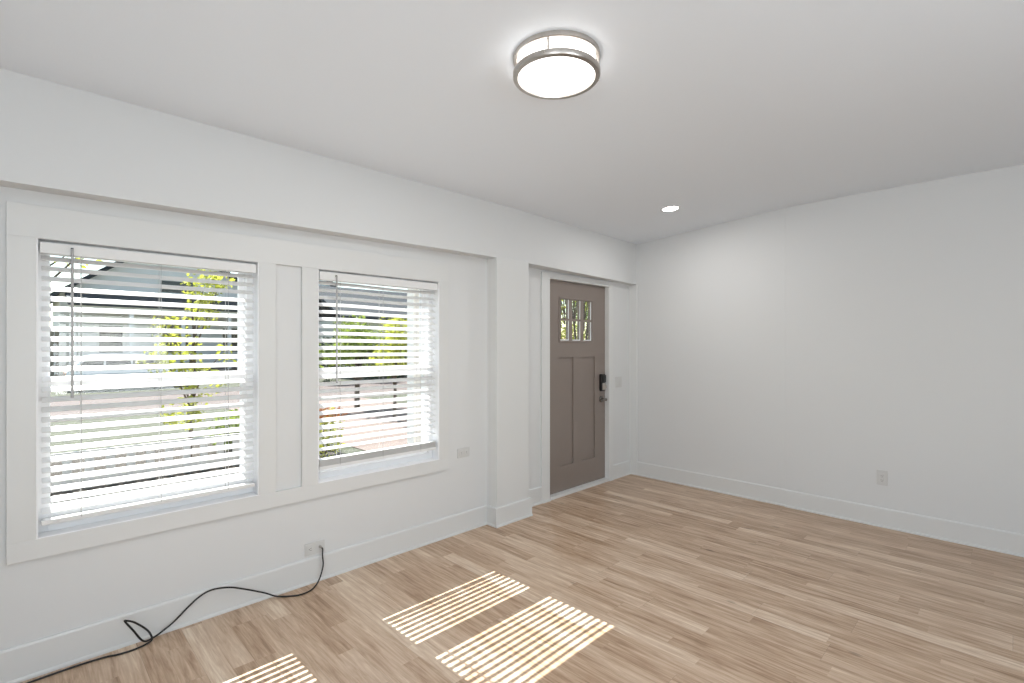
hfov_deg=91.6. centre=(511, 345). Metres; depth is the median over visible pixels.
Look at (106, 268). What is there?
house
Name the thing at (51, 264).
street tree
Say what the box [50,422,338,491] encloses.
picket fence
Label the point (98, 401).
street
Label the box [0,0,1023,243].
ceiling
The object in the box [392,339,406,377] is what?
shrub
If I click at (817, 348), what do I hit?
wall
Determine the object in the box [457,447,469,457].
wall outlet
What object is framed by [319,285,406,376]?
house
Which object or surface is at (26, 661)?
baseboard
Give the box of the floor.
[20,474,1023,682]
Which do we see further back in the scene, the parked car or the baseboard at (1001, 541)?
the parked car
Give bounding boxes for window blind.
[40,241,255,525]
[319,271,437,469]
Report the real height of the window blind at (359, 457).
1.217 m
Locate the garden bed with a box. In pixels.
[50,443,344,503]
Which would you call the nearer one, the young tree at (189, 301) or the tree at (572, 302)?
the young tree at (189, 301)
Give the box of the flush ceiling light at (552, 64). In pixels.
[513,30,599,99]
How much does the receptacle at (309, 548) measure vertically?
0.044 m
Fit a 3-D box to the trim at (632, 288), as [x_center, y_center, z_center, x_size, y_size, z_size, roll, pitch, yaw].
[1.347,0.380,5.541,0.022,2.100,0.105,0,0,-45]
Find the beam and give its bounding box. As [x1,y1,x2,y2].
[0,68,635,284]
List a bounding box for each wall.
[0,186,629,650]
[636,164,1023,533]
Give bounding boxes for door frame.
[541,272,612,501]
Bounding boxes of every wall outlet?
[305,539,324,556]
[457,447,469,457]
[876,469,887,485]
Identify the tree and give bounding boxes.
[50,256,101,281]
[136,269,236,457]
[319,315,404,407]
[368,317,406,416]
[560,299,565,338]
[561,299,584,339]
[572,301,576,339]
[572,302,587,339]
[583,302,587,339]
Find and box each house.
[50,261,236,375]
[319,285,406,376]
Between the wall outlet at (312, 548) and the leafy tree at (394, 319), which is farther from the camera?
the leafy tree at (394, 319)
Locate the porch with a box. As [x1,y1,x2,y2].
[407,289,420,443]
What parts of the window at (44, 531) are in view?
sash, sash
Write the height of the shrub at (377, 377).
2.469 m
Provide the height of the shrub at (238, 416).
0.837 m
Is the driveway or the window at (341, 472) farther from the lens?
the driveway
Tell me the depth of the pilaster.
4.01 m
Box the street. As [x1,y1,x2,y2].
[50,381,406,416]
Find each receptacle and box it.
[306,545,313,553]
[879,473,884,481]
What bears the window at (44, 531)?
in the wall at (43, 597)
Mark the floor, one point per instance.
(631, 578)
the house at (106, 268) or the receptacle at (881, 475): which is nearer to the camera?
the receptacle at (881, 475)
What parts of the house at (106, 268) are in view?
porch post, porch post, porch post, porch post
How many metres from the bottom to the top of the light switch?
0.116 m
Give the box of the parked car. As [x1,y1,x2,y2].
[63,354,188,375]
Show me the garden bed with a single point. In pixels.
(331, 452)
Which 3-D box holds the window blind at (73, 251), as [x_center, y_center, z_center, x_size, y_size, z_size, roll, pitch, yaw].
[-1.758,0.168,2.493,0.878,1.245,0.082,0,0,-45]
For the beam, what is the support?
attached to the wall at (43, 597)
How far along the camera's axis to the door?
4.97 m
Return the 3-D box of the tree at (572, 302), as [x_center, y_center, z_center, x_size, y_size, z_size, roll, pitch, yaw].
[7.580,-1.403,42.659,6.150,6.968,5.017,0,0,-12]
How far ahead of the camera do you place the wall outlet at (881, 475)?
3.93 m
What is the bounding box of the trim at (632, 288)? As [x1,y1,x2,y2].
[629,285,636,473]
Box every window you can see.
[6,201,447,564]
[318,269,438,482]
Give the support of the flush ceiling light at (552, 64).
attached to the ceiling
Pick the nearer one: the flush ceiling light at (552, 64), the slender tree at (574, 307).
the flush ceiling light at (552, 64)
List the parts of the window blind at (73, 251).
ladder cord, rail, ladder cord, ladder cord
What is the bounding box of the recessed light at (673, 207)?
[661,205,679,211]
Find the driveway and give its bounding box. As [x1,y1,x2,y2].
[226,398,406,450]
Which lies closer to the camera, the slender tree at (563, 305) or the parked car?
the slender tree at (563, 305)
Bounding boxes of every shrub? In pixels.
[205,409,239,450]
[319,336,345,381]
[319,406,347,458]
[361,343,385,379]
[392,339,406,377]
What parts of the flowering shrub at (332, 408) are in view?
stem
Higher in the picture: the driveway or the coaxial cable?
the driveway
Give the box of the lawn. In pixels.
[50,375,406,453]
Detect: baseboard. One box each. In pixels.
[0,460,630,682]
[631,461,1023,556]
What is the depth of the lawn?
12.65 m
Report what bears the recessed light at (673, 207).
in the ceiling
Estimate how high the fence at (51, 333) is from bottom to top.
2.980 m
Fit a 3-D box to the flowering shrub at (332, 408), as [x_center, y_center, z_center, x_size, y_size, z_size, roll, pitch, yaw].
[-3.174,1.500,8.357,0.863,1.025,0.828,0,0,-45]
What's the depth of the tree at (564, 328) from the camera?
32.98 m
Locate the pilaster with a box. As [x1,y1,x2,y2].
[487,257,528,507]
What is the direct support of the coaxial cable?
on the floor
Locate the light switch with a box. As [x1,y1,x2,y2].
[615,376,621,387]
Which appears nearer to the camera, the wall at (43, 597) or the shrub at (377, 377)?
the wall at (43, 597)
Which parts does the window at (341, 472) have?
sash, sash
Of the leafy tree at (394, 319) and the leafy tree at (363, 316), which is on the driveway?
the leafy tree at (363, 316)
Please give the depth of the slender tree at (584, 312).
18.03 m
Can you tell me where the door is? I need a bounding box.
[550,278,608,499]
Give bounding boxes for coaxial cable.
[26,546,323,682]
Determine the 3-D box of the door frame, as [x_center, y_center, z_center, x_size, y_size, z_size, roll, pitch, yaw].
[0.670,0.380,4.920,1.133,2.100,0.018,0,0,-45]
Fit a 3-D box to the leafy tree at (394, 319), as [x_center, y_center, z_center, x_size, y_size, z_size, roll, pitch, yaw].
[-3.112,0.635,12.998,1.402,2.893,1.323,0,0,-45]
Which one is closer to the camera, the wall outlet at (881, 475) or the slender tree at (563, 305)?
the wall outlet at (881, 475)
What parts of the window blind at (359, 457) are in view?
ladder cord, rail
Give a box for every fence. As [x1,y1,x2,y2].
[50,332,58,376]
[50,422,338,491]
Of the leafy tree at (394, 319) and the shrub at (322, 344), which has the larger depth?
the shrub at (322, 344)

